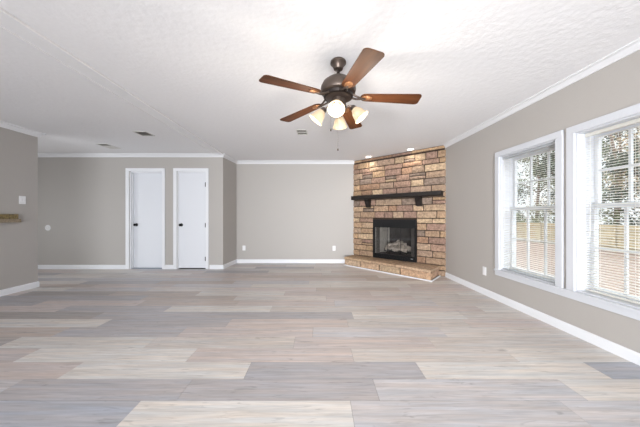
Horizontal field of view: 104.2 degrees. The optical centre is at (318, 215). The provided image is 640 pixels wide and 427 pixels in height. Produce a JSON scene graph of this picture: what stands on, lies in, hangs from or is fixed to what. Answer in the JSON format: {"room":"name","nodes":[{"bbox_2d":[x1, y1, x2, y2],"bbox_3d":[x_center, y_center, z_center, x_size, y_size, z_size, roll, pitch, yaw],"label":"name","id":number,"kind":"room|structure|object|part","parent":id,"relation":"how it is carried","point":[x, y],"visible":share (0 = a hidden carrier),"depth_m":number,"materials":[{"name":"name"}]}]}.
{"room":"living room","nodes":[
{"label":"living room","id":0,"kind":"room"},
{"bbox_2d":[0,127,37,289],"bbox_3d":[-4.520,-0.096,-0.501,0.120,2.440,8.897,0,0,0],"label":"wall","id":1,"kind":"structure","parent":0,"point":[18,151],"depth_m":3.69,"materials":[{"name":"grey paint"}]},
{"bbox_2d":[0,214,20,222],"bbox_3d":[-4.425,0.034,3.038,0.070,0.120,1.275,0,0,0],"label":"countertop","id":2,"kind":"structure","parent":1,"relation":"attached to","point":[4,218],"depth_m":3.54,"materials":[{"name":"brown stone"}]},
{"bbox_2d":[0,281,39,296],"bbox_3d":[-4.520,1.080,-0.495,0.146,0.088,8.910,0,0,0],"label":"baseboard","id":3,"kind":"structure","parent":1,"relation":"attached to","point":[15,289],"depth_m":3.69,"materials":[{"name":"white paint"}]},
{"bbox_2d":[19,196,25,203],"bbox_3d":[-4.454,-0.240,3.740,0.012,0.120,0.082,0,0,0],"label":"light switch","id":4,"kind":"object","parent":1,"relation":"attached to","point":[22,199],"visible":1,"depth_m":3.74,"materials":[{"name":"white plastic"}]},
{"bbox_2d":[0,121,45,137],"bbox_3d":[-4.520,-1.281,-0.468,0.253,0.070,8.964,0,0,0],"label":"crown molding","id":5,"kind":"structure","parent":1,"relation":"attached to","point":[3,124],"depth_m":3.69,"materials":[{"name":"paint"}]},
{"bbox_2d":[38,157,222,268],"bbox_3d":[-4.668,-0.096,5.350,5.264,2.440,0.140,0,0,0],"label":"wall","id":6,"kind":"structure","parent":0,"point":[81,199],"depth_m":5.28,"materials":[{"name":"grey paint"}]},
{"bbox_2d":[38,265,124,268],"bbox_3d":[-5.673,1.080,5.274,3.153,0.088,0.013,0,0,0],"label":"baseboard","id":7,"kind":"structure","parent":6,"relation":"attached to","point":[39,266],"depth_m":5.27,"materials":[{"name":"white paint"}]},
{"bbox_2d":[125,168,164,268],"bbox_3d":[-3.678,0.056,5.340,0.833,2.137,0.158,0,0,0],"label":"door","id":8,"kind":"structure","parent":6,"relation":"attached to","point":[147,185],"depth_m":5.36,"materials":[{"name":"white paint"}]},
{"bbox_3d":[-3.660,0.092,5.375,0.658,2.040,0.036,0,0,0],"label":"panel","id":9,"kind":"part","parent":8,"relation":"part of","materials":[{"name":"white paint"}]},
{"bbox_2d":[165,265,172,268],"bbox_3d":[-3.157,1.080,5.274,0.212,0.088,0.013,0,0,0],"label":"baseboard","id":10,"kind":"structure","parent":6,"relation":"attached to","point":[166,266],"depth_m":5.27,"materials":[{"name":"white paint"}]},
{"bbox_2d":[173,168,208,268],"bbox_3d":[-2.712,0.056,5.315,0.747,2.137,0.208,0,0,0],"label":"door","id":11,"kind":"structure","parent":6,"relation":"attached to","point":[190,185],"depth_m":5.28,"materials":[{"name":"white paint"}]},
{"bbox_2d":[223,158,236,264],"bbox_3d":[-2.086,-0.096,5.627,0.162,2.440,0.683,0,0,5],"label":"wall","id":12,"kind":"structure","parent":0,"point":[229,168],"depth_m":5.59,"materials":[{"name":"grey paint"}]},
{"bbox_2d":[237,164,353,258],"bbox_3d":[0.362,-0.096,6.035,5.075,2.440,0.150,0,0,0],"label":"wall","id":13,"kind":"structure","parent":0,"point":[285,211],"depth_m":5.96,"materials":[{"name":"grey paint"}]},
{"bbox_2d":[38,153,353,163],"bbox_3d":[-3.205,-1.280,5.586,8.090,0.072,0.748,0,0,0],"label":"crown molding","id":14,"kind":"structure","parent":13,"relation":"attached to","point":[223,155],"depth_m":5.26,"materials":[{"name":"paint"}]},
{"bbox_2d":[209,259,344,268],"bbox_3d":[-0.760,1.080,5.614,3.120,0.088,0.693,0,0,0],"label":"baseboard","id":15,"kind":"structure","parent":13,"relation":"attached to","point":[226,265],"depth_m":5.95,"materials":[{"name":"white paint"}]},
{"bbox_2d":[0,263,639,426],"bbox_3d":[-2.250,1.184,0.682,10.300,0.120,11.664,0,0,0],"label":"floor","id":16,"kind":"structure","parent":0,"point":[238,344],"depth_m":2.03,"materials":[{"name":"grey laminate"}]},
{"bbox_2d":[344,145,445,281],"bbox_3d":[1.641,-0.095,5.349,1.116,2.438,2.065,0,0,-44],"label":"fireplace","id":17,"kind":"object","parent":16,"relation":"on","point":[399,196],"visible":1,"depth_m":5.10,"materials":[{"name":"brown brick"}]},
{"bbox_2d":[376,227,379,252],"bbox_3d":[1.316,0.535,5.553,0.090,0.567,0.022,0,0,42],"label":"curtain","id":18,"kind":"object","parent":17,"relation":"hanging from","point":[377,228],"depth_m":5.55,"materials":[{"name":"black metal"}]},
{"bbox_3d":[1.357,1.115,5.107,1.989,0.018,0.525,0,0,42],"label":"hearth trim","id":19,"kind":"part","parent":17,"relation":"part of","materials":[{"name":"white paint"}]},
{"bbox_3d":[1.583,0.528,5.265,0.892,0.582,0.008,0,0,42],"label":"glass door rail","id":20,"kind":"part","parent":17,"relation":"part of","materials":[{"name":"black metal"}]},
{"bbox_3d":[1.573,0.500,5.265,0.967,0.847,0.046,0,0,42],"label":"firebox frame","id":21,"kind":"part","parent":17,"relation":"part of","materials":[{"name":"black metal"}]},
{"bbox_2d":[384,240,410,254],"bbox_3d":[1.727,0.674,5.445,0.583,0.299,0.281,0,0,42],"label":"log","id":22,"kind":"object","parent":17,"relation":"on","point":[392,247],"visible":0.91,"depth_m":5.38,"materials":[{"name":"grey wood"}]},
{"bbox_2d":[411,228,414,256],"bbox_3d":[1.900,0.535,5.025,0.080,0.567,0.022,0,0,42],"label":"curtain","id":23,"kind":"object","parent":17,"relation":"hanging from","point":[412,230],"depth_m":5.03,"materials":[{"name":"black metal"}]},
{"bbox_2d":[0,0,639,160],"bbox_3d":[-2.250,-1.391,0.625,10.300,0.150,11.550,0,0,0],"label":"ceiling","id":24,"kind":"structure","parent":0,"point":[201,64],"depth_m":2.18,"materials":[{"name":"paint"}]},
{"bbox_2d":[97,144,120,148],"bbox_3d":[-3.960,-1.312,4.685,0.208,0.007,0.338,0,0,0],"label":"ceiling vent","id":25,"kind":"object","parent":24,"relation":"in","point":[103,145],"visible":1,"depth_m":4.69,"materials":[{"name":"metal"}]},
{"bbox_2d":[0,7,222,153],"bbox_3d":[-2.106,-1.306,0.150,0.201,0.021,10.200,0,0,0],"label":"batten","id":26,"kind":"object","parent":24,"relation":"attached to","point":[9,23],"visible":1,"depth_m":2.21,"materials":[{"name":"paint"}]},
{"bbox_2d":[132,131,154,135],"bbox_3d":[-2.790,-1.312,3.970,0.208,0.007,0.228,0,0,0],"label":"ceiling vent","id":27,"kind":"object","parent":24,"relation":"in","point":[142,133],"visible":1,"depth_m":3.97,"materials":[{"name":"metal"}]},
{"bbox_2d":[296,130,307,134],"bbox_3d":[-0.265,-1.312,3.905,0.168,0.007,0.238,0,0,0],"label":"ceiling vent","id":28,"kind":"object","parent":24,"relation":"in","point":[299,132],"visible":1,"depth_m":3.90,"materials":[{"name":"metal"}]},
{"bbox_2d":[259,48,421,150],"bbox_3d":[0.203,-0.939,2.100,1.273,0.755,1.311,0,0,0],"label":"ceiling fan","id":29,"kind":"object","parent":24,"relation":"hanging from","point":[338,89],"visible":1,"depth_m":2.03,"materials":[{"name":"brown wood"}]},
{"bbox_3d":[-0.200,-0.984,1.879,0.492,0.006,0.140,-4,9,-32],"label":"blade","id":30,"kind":"part","parent":29,"relation":"part of","materials":[{"name":"brown wood"}]},
{"bbox_3d":[-0.169,-0.984,2.384,0.492,0.006,0.140,-5,4,39],"label":"blade","id":31,"kind":"part","parent":29,"relation":"part of","materials":[{"name":"brown wood"}]},
{"bbox_3d":[-0.024,-0.849,2.140,0.131,0.140,0.131,0,0,-36],"label":"lamp shade","id":32,"kind":"part","parent":29,"relation":"part of","materials":[{"name":"white glass"}]},
{"bbox_3d":[0.133,-0.849,1.923,0.131,0.140,0.131,0,0,-36],"label":"lamp shade","id":33,"kind":"part","parent":29,"relation":"part of","materials":[{"name":"white glass"}]},
{"bbox_3d":[0.137,-0.866,1.952,0.053,0.068,0.064,0,0,0],"label":"light bulb","id":34,"kind":"part","parent":29,"relation":"part of","materials":[{"name":"white glass"}]},
{"bbox_3d":[0.193,-0.849,2.297,0.131,0.140,0.131,0,0,-36],"label":"lamp shade","id":35,"kind":"part","parent":29,"relation":"part of","materials":[{"name":"white glass"}]},
{"bbox_3d":[0.258,-0.906,2.089,0.119,0.058,0.055,0,0,0],"label":"lamp arm","id":36,"kind":"part","parent":29,"relation":"part of","materials":[{"name":"brown metal"}]},
{"bbox_3d":[0.321,-0.984,2.510,0.140,0.006,0.492,-7,-6,21],"label":"blade","id":37,"kind":"part","parent":29,"relation":"part of","materials":[{"name":"brown wood"}]},
{"bbox_3d":[0.350,-0.849,2.081,0.131,0.140,0.131,0,0,-36],"label":"lamp shade","id":38,"kind":"part","parent":29,"relation":"part of","materials":[{"name":"white glass"}]},
{"bbox_3d":[0.271,-0.984,1.694,0.140,0.006,0.492,7,2,-15],"label":"blade","id":39,"kind":"part","parent":29,"relation":"part of","materials":[{"name":"brown wood"}]},
{"bbox_3d":[0.592,-0.984,2.084,0.492,0.006,0.140,4,-7,3],"label":"blade","id":40,"kind":"part","parent":29,"relation":"part of","materials":[{"name":"brown wood"}]},
{"bbox_2d":[445,50,639,352],"bbox_3d":[2.557,-0.096,0.625,0.200,2.440,11.161,0,0,-2],"label":"wall","id":41,"kind":"structure","parent":0,"point":[470,162],"depth_m":2.91,"materials":[{"name":"grey paint"}]},
{"bbox_2d":[495,130,563,287],"bbox_3d":[2.478,-0.061,2.890,0.222,1.570,0.896,0,0,-2],"label":"window","id":42,"kind":"structure","parent":41,"relation":"in","point":[557,137],"depth_m":2.99,"materials":[{"name":"white paint"}]},
{"bbox_2d":[502,142,554,282],"bbox_3d":[2.414,-0.036,2.887,0.039,1.452,0.726,0,0,-2],"label":"window blind","id":43,"kind":"object","parent":42,"relation":"attached to","point":[552,143],"visible":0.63,"depth_m":2.87,"materials":[{"name":"white plastic"}]},
{"bbox_3d":[2.410,-0.026,3.150,0.028,1.420,0.002,0,0,0],"label":"ladder cord","id":44,"kind":"part","parent":43,"relation":"part of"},
{"bbox_3d":[2.418,-0.026,2.888,0.028,1.420,0.002,0,0,0],"label":"ladder cord","id":45,"kind":"part","parent":43,"relation":"part of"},
{"bbox_3d":[2.418,0.682,2.888,0.026,0.016,0.722,0,0,-2],"label":"rail","id":46,"kind":"part","parent":43,"relation":"part of","materials":[{"name":"white plastic"}]},
{"bbox_3d":[2.524,0.288,2.888,0.033,0.807,0.732,0,0,-2],"label":"sash","id":47,"kind":"part","parent":42,"relation":"part of","materials":[{"name":"white plastic"}]},
{"bbox_3d":[2.561,-0.417,2.888,0.033,0.693,0.732,0,0,-2],"label":"sash","id":48,"kind":"part","parent":42,"relation":"part of","materials":[{"name":"white plastic"}]},
{"bbox_2d":[443,37,639,147],"bbox_3d":[2.451,-1.285,-0.181,0.059,0.062,9.544,0,0,-2],"label":"crown molding","id":49,"kind":"structure","parent":41,"relation":"attached to","point":[633,46],"depth_m":2.43,"materials":[{"name":"paint"}]},
{"bbox_2d":[445,272,639,365],"bbox_3d":[2.474,1.080,-0.175,0.013,0.088,9.554,0,0,-2],"label":"baseboard","id":50,"kind":"structure","parent":41,"relation":"attached to","point":[630,355],"depth_m":2.44,"materials":[{"name":"white paint"}]},
{"bbox_2d":[494,268,639,320],"bbox_3d":[2.388,0.744,2.414,0.032,0.080,1.860,0,0,-2],"label":"window sill","id":51,"kind":"structure","parent":41,"relation":"attached to","point":[624,310],"depth_m":2.29,"materials":[{"name":"white paint"}]},
{"bbox_2d":[566,103,639,308],"bbox_3d":[2.506,-0.061,1.956,0.222,1.570,0.896,0,0,-2],"label":"window","id":52,"kind":"structure","parent":41,"relation":"in","point":[576,167],"depth_m":2.32,"materials":[{"name":"white paint"}]},
{"bbox_2d":[585,118,639,304],"bbox_3d":[2.494,-0.036,1.952,0.039,1.452,0.726,0,0,-2],"label":"window blind","id":53,"kind":"object","parent":52,"relation":"attached to","point":[631,122],"visible":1,"depth_m":2.09,"materials":[{"name":"white plastic"}]},
{"bbox_3d":[2.497,0.682,1.952,0.026,0.016,0.722,0,0,-2],"label":"rail","id":54,"kind":"part","parent":53,"relation":"part of","materials":[{"name":"white plastic"}]},
{"bbox_3d":[2.497,-0.024,1.952,0.028,1.416,0.002,0,0,0],"label":"ladder cord","id":55,"kind":"part","parent":53,"relation":"part of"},
{"bbox_3d":[2.552,0.288,1.952,0.033,0.807,0.732,0,0,-2],"label":"sash","id":56,"kind":"part","parent":52,"relation":"part of","materials":[{"name":"white plastic"}]},
{"bbox_3d":[2.589,-0.417,1.952,0.033,0.693,0.732,0,0,-2],"label":"sash","id":57,"kind":"part","parent":52,"relation":"part of","materials":[{"name":"white plastic"}]},
{"label":"outside","id":58,"kind":"structure","parent":0,"visible":0},
{"bbox_2d":[516,240,639,295],"bbox_3d":[36.450,2.224,30.000,67.100,0.300,120.000,0,0,0],"label":"ground","id":59,"kind":"structure","parent":58,"point":[521,241],"depth_m":10.87,"materials":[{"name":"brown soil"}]},
{"bbox_2d":[517,166,536,215],"bbox_3d":[23.746,-3.066,31.492,5.009,10.387,5.663,0,0,14],"label":"tree","id":60,"kind":"object","parent":59,"relation":"on","point":[520,188],"visible":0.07,"depth_m":29.98,"materials":[{"name":"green plant"}]},
{"bbox_2d":[516,214,543,222],"bbox_3d":[18.850,0.873,22.774,2.241,2.459,3.087,0,0,0],"label":"shrub","id":61,"kind":"object","parent":59,"relation":"on","point":[536,218],"visible":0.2,"depth_m":22.23,"materials":[{"name":"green plant"}]},
{"bbox_2d":[517,155,554,222],"bbox_3d":[22.493,-2.469,25.579,4.542,9.195,4.615,0,0,0],"label":"tree","id":62,"kind":"object","parent":59,"relation":"on","point":[536,212],"visible":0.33,"depth_m":25.52,"materials":[{"name":"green plant"}]},
{"bbox_2d":[523,151,554,215],"bbox_3d":[27.588,-4.129,29.358,6.164,12.536,6.415,0,0,-40],"label":"tree","id":63,"kind":"object","parent":59,"relation":"on","point":[550,151],"visible":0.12,"depth_m":30.25,"materials":[{"name":"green plant"}]},
{"bbox_2d":[529,150,554,204],"bbox_3d":[21.523,-2.074,21.780,4.618,8.427,4.272,0,0,-36],"label":"tree","id":64,"kind":"object","parent":59,"relation":"on","point":[552,153],"visible":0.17,"depth_m":22.50,"materials":[{"name":"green plant"}]},
{"bbox_2d":[516,222,639,253],"bbox_3d":[16.960,1.279,23.006,0.120,1.590,42.012,0,0,0],"label":"wooden fence","id":65,"kind":"object","parent":59,"relation":"on","point":[540,226],"visible":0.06,"depth_m":14.78,"materials":[{"name":"yellow wood"}]},
{"bbox_3d":[16.945,1.279,19.045,0.090,1.590,0.090,0,0,0],"label":"post","id":66,"kind":"part","parent":65,"relation":"part of","materials":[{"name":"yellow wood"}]},
{"bbox_3d":[16.945,1.279,14.245,0.090,1.590,0.090,0,0,0],"label":"post","id":67,"kind":"part","parent":65,"relation":"part of","materials":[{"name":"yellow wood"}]},
{"bbox_2d":[552,139,623,208],"bbox_3d":[20.031,-1.664,18.664,3.743,7.594,3.775,0,0,0],"label":"tree","id":68,"kind":"object","parent":59,"relation":"on","point":[608,145],"visible":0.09,"depth_m":17.68,"materials":[{"name":"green plant"}]},
{"bbox_2d":[599,208,629,224],"bbox_3d":[20.140,0.728,17.499,1.915,2.756,2.685,0,0,24],"label":"shrub","id":69,"kind":"object","parent":59,"relation":"on","point":[607,211],"visible":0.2,"depth_m":16.89,"materials":[{"name":"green plant"}]},
{"bbox_2d":[602,139,639,212],"bbox_3d":[19.912,-1.420,14.994,4.163,7.098,3.856,0,0,0],"label":"tree","id":70,"kind":"object","parent":59,"relation":"on","point":[638,147],"visible":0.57,"depth_m":15.62,"materials":[{"name":"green plant"}]},
{"bbox_2d":[602,128,639,201],"bbox_3d":[30.825,-3.911,25.075,6.243,12.111,4.932,0,0,34],"label":"tree","id":71,"kind":"object","parent":59,"relation":"on","point":[619,135],"visible":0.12,"depth_m":25.45,"materials":[{"name":"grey plant"}]},
{"bbox_2d":[602,127,639,192],"bbox_3d":[22.003,-2.818,16.176,5.561,9.924,4.873,0,0,-21],"label":"tree","id":72,"kind":"object","parent":59,"relation":"on","point":[638,127],"visible":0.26,"depth_m":16.74,"materials":[{"name":"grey plant"}]},
{"bbox_2d":[604,129,639,224],"bbox_3d":[24.414,-3.275,19.143,4.331,10.814,5.766,0,0,0],"label":"tree","id":73,"kind":"object","parent":59,"relation":"on","point":[613,149],"visible":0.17,"depth_m":19.86,"materials":[{"name":"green plant"}]},
{"bbox_2d":[605,212,639,224],"bbox_3d":[19.990,0.845,15.931,2.532,2.524,2.324,0,0,30],"label":"shrub","id":74,"kind":"object","parent":59,"relation":"on","point":[631,220],"visible":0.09,"depth_m":15.87,"materials":[{"name":"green plant"}]}
]}

